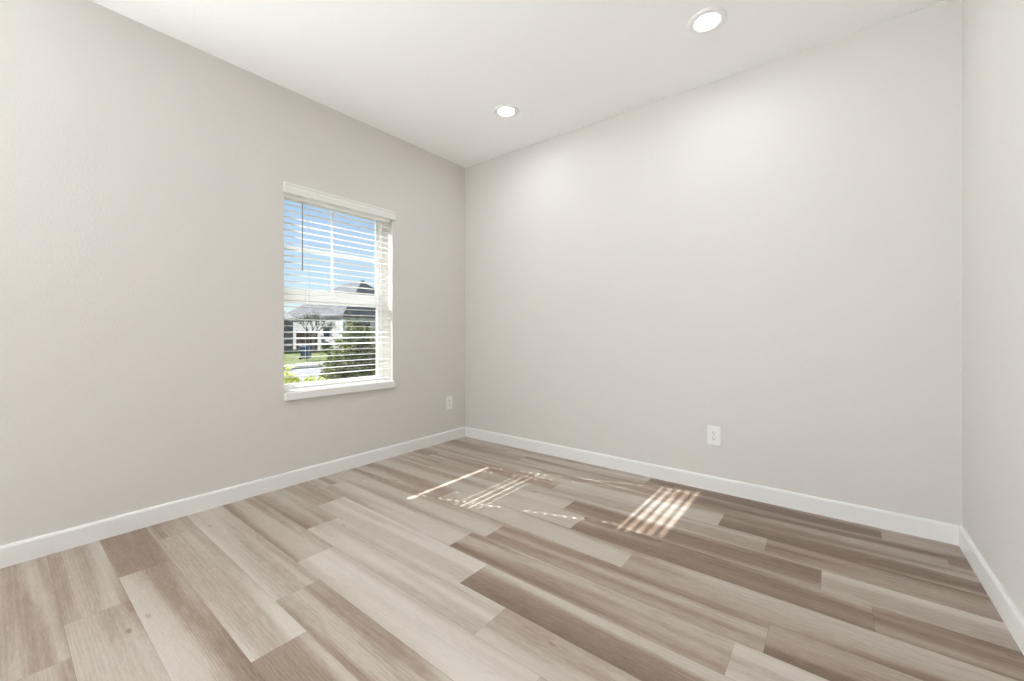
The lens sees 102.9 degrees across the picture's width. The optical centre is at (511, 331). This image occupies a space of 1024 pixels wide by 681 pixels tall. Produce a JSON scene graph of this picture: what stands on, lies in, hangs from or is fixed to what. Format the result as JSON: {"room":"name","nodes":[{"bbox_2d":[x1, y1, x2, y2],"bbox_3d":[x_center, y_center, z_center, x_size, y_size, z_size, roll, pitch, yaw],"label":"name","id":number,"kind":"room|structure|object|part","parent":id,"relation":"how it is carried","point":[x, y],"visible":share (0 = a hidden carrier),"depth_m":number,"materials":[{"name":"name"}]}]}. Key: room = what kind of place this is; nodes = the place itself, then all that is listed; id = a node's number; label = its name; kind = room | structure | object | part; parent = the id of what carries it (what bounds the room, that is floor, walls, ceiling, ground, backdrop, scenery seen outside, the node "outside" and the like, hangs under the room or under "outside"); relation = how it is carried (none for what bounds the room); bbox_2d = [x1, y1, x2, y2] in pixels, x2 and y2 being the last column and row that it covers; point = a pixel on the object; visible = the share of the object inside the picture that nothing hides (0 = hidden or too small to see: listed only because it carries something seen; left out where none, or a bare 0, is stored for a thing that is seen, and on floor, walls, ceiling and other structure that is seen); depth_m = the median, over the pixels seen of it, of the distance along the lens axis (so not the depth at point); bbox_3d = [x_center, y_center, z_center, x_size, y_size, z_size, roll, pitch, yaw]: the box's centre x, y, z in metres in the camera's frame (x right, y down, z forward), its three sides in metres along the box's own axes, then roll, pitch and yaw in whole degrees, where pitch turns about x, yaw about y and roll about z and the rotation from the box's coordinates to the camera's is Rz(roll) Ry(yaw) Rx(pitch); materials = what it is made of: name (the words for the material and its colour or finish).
{"room":"empty room","nodes":[
{"label":"empty room","id":0,"kind":"room"},
{"bbox_2d":[0,0,464,545],"bbox_3d":[-2.005,-0.307,2.396,0.200,2.842,4.920,0,0,38],"label":"wall","id":1,"kind":"structure","parent":0,"point":[144,170],"depth_m":2.31,"materials":[{"name":"white paint"}]},
{"bbox_2d":[0,427,464,568],"bbox_3d":[-1.927,1.015,2.322,0.014,0.098,4.700,0,0,38],"label":"baseboard","id":2,"kind":"structure","parent":1,"relation":"attached to","point":[21,551],"depth_m":2.37,"materials":[{"name":"white paint"}]},
{"bbox_2d":[284,199,394,400],"bbox_3d":[-1.357,-0.270,3.196,0.232,1.482,0.885,0,0,38],"label":"window","id":3,"kind":"structure","parent":1,"relation":"in","point":[311,392],"depth_m":3.25,"materials":[{"name":"white plastic"}]},
{"bbox_3d":[-1.439,-0.626,3.256,0.020,0.730,0.852,0,0,38],"label":"sash","id":4,"kind":"part","parent":3,"relation":"part of","materials":[{"name":"white plastic"}]},
{"bbox_3d":[-1.420,0.069,3.241,0.024,0.679,0.852,0,0,38],"label":"sash","id":5,"kind":"part","parent":3,"relation":"part of","materials":[{"name":"white plastic"}]},
{"bbox_3d":[-1.337,0.444,3.180,0.182,0.055,0.885,0,0,38],"label":"sill","id":6,"kind":"part","parent":3,"relation":"part of","materials":[{"name":"white paint"}]},
{"bbox_2d":[283,182,396,389],"bbox_3d":[-1.302,-0.312,3.158,0.095,1.424,0.904,0,0,38],"label":"window blind","id":7,"kind":"object","parent":3,"relation":"attached to","point":[292,192],"visible":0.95,"depth_m":3.09,"materials":[{"name":"white plastic"}]},
{"bbox_3d":[-1.325,0.392,3.157,0.050,0.016,0.849,0,0,38],"label":"rail","id":8,"kind":"part","parent":7,"relation":"part of","materials":[{"name":"white plastic"}]},
{"bbox_3d":[-1.420,0.085,3.241,0.004,0.591,0.780,0,0,38],"label":"glass pane","id":9,"kind":"part","parent":3,"relation":"part of","materials":[{"name":"clear glass"}]},
{"bbox_3d":[-1.428,-0.297,3.248,0.055,1.427,0.876,0,0,38],"label":"frame","id":10,"kind":"part","parent":3,"relation":"part of","materials":[{"name":"white plastic"}]},
{"bbox_2d":[446,396,451,409],"bbox_3d":[-0.614,0.693,3.997,0.010,0.127,0.082,0,0,38],"label":"wall outlet","id":11,"kind":"object","parent":1,"relation":"attached to","point":[449,398],"visible":1,"depth_m":3.99,"materials":[{"name":"white plastic"}]},
{"bbox_2d":[0,437,1023,680],"bbox_3d":[-1.745,1.064,-0.239,3.465,0.001,8.503,0,0,38],"label":"floor","id":12,"kind":"structure","parent":0,"point":[463,558],"depth_m":1.67,"materials":[{"name":"plastic"}]},
{"bbox_2d":[90,0,946,167],"bbox_3d":[-0.602,-1.728,1.281,3.785,0.100,4.940,0,0,38],"label":"ceiling","id":13,"kind":"structure","parent":0,"point":[431,76],"depth_m":2.43,"materials":[{"name":"white paint"}]},
{"bbox_2d":[493,104,518,117],"bbox_3d":[-0.045,-1.673,3.094,0.191,0.010,0.191,0,0,38],"label":"recessed light","id":14,"kind":"object","parent":13,"relation":"in","point":[502,110],"visible":1,"depth_m":3.08,"materials":[{"name":"white plastic"}]},
{"bbox_2d":[688,6,726,33],"bbox_3d":[1.051,-1.673,2.199,0.191,0.010,0.191,0,0,38],"label":"recessed light","id":15,"kind":"object","parent":13,"relation":"in","point":[707,20],"visible":1,"depth_m":2.19,"materials":[{"name":"white plastic"}]},
{"bbox_2d":[465,0,961,525],"bbox_3d":[0.966,-0.307,3.114,3.585,2.842,0.120,0,0,38],"label":"wall","id":16,"kind":"structure","parent":0,"point":[769,255],"depth_m":2.59,"materials":[{"name":"white paint"}]},
{"bbox_2d":[465,427,958,545],"bbox_3d":[0.877,1.015,3.098,3.437,0.098,0.014,0,0,38],"label":"baseboard","id":17,"kind":"structure","parent":16,"relation":"attached to","point":[935,530],"depth_m":2.58,"materials":[{"name":"white paint"}]},
{"bbox_2d":[707,425,720,445],"bbox_3d":[1.351,0.693,2.729,0.082,0.127,0.010,0,0,38],"label":"wall outlet","id":18,"kind":"object","parent":16,"relation":"attached to","point":[713,432],"visible":1,"depth_m":2.73,"materials":[{"name":"white plastic"}]},
{"bbox_2d":[962,0,1023,616],"bbox_3d":[0.808,-0.307,0.109,0.120,2.842,4.800,0,0,38],"label":"wall","id":19,"kind":"structure","parent":0,"point":[992,30],"depth_m":1.65,"materials":[{"name":"white paint"}]},
{"bbox_2d":[959,525,1023,654],"bbox_3d":[0.786,1.015,0.190,0.014,0.098,4.700,0,0,38],"label":"baseboard","id":20,"kind":"structure","parent":19,"relation":"attached to","point":[1013,619],"depth_m":1.58,"materials":[{"name":"white paint"}]},
{"label":"outside","id":21,"kind":"structure","parent":0,"visible":0},
{"bbox_2d":[284,349,334,364],"bbox_3d":[-17.407,1.824,55.628,89.800,0.280,120.000,0,0,38],"label":"lawn","id":22,"kind":"structure","parent":21,"point":[294,353],"depth_m":25.93,"materials":[{"name":"green plant"}]},
{"bbox_2d":[284,311,296,350],"bbox_3d":[-25.260,-0.376,33.819,9.000,4.080,10.600,0,0,38],"label":"house","id":23,"kind":"structure","parent":22,"relation":"on","point":[286,315],"depth_m":34.87,"materials":[{"name":"grey"}]},
{"bbox_2d":[284,364,300,383],"bbox_3d":[-2.605,1.015,4.738,0.430,1.306,0.547,0,0,38],"label":"shrub","id":24,"kind":"object","parent":22,"relation":"on","point":[286,379],"visible":0.03,"depth_m":4.69,"materials":[{"name":"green plant"}]},
{"bbox_2d":[299,346,311,359],"bbox_3d":[-12.345,1.244,24.410,0.587,0.800,0.533,0,0,21],"label":"wheelie bin","id":25,"kind":"object","parent":22,"relation":"on","point":[304,354],"visible":0.94,"depth_m":24.23,"materials":[{"name":"blue plastic"}]},
{"bbox_2d":[296,330,317,350],"bbox_3d":[-17.906,0.764,35.659,0.170,1.800,1.820,0,0,38],"label":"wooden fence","id":26,"kind":"object","parent":22,"relation":"on","point":[298,335],"visible":0.48,"depth_m":35.40,"materials":[{"name":"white wood"}]},
{"bbox_2d":[291,310,335,352],"bbox_3d":[-15.923,-0.075,32.637,3.269,3.492,2.507,0,0,-12],"label":"tree","id":27,"kind":"object","parent":22,"relation":"on","point":[316,317],"visible":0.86,"depth_m":32.39,"materials":[{"name":"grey plant"}]},
{"bbox_2d":[299,375,328,382],"bbox_3d":[-3.215,1.166,6.463,0.636,1.007,0.670,0,0,38],"label":"shrub","id":28,"kind":"object","parent":22,"relation":"on","point":[306,378],"visible":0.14,"depth_m":6.49,"materials":[{"name":"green plant"}]},
{"bbox_2d":[317,349,335,379],"bbox_3d":[-3.352,0.994,7.677,0.583,1.350,0.727,0,0,38],"label":"shrub","id":29,"kind":"object","parent":22,"relation":"on","point":[331,351],"visible":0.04,"depth_m":7.55,"materials":[{"name":"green plant"}]},
{"bbox_2d":[320,341,332,352],"bbox_3d":[-14.553,1.223,32.013,0.963,1.020,0.976,0,0,25],"label":"shrub","id":30,"kind":"object","parent":22,"relation":"on","point":[322,346],"visible":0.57,"depth_m":31.79,"materials":[{"name":"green plant"}]},
{"bbox_2d":[288,280,375,350],"bbox_3d":[-16.213,-1.746,41.400,12.740,6.820,9.240,0,0,38],"label":"house","id":31,"kind":"structure","parent":22,"relation":"on","point":[296,326],"depth_m":36.34,"materials":[{"name":"brick"}]},
{"bbox_3d":[-16.163,-0.086,35.555,1.040,0.940,0.030,0,0,38],"label":"pane","id":32,"kind":"part","parent":31,"relation":"part of","materials":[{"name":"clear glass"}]},
{"bbox_3d":[-14.117,0.314,34.202,0.370,2.700,0.330,0,0,38],"label":"corner trim","id":33,"kind":"part","parent":31,"relation":"part of","materials":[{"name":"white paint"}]},
{"bbox_3d":[-12.973,-0.161,35.293,0.040,1.290,1.440,0,0,38],"label":"pane","id":34,"kind":"part","parent":31,"relation":"part of","materials":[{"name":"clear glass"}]},
{"bbox_2d":[320,310,375,379],"bbox_3d":[-2.517,0.657,6.628,1.039,2.030,1.060,0,0,12],"label":"shrub","id":35,"kind":"object","parent":22,"relation":"on","point":[350,348],"visible":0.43,"depth_m":6.43,"materials":[{"name":"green plant"}]},
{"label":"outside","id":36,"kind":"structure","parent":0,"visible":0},
{"bbox_2d":[284,362,330,367],"bbox_3d":[3.981,1.754,38.822,1.400,0.220,120.000,0,0,38],"label":"sidewalk","id":37,"kind":"structure","parent":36,"point":[307,364],"depth_m":20.13,"materials":[{"name":"concrete"}]},
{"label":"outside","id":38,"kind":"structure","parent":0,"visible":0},
{"bbox_2d":[284,368,332,381],"bbox_3d":[7.873,1.769,35.764,5.300,0.190,120.000,0,0,38],"label":"street","id":39,"kind":"structure","parent":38,"point":[309,371],"depth_m":16.46,"materials":[{"name":"grey asphalt"}]},
{"bbox_2d":[284,365,351,383],"bbox_3d":[7.873,1.714,35.764,5.700,0.300,120.000,0,0,38],"label":"curb","id":40,"kind":"object","parent":39,"relation":"on","point":[307,367],"depth_m":18.23,"materials":[{"name":"concrete"}]}
]}

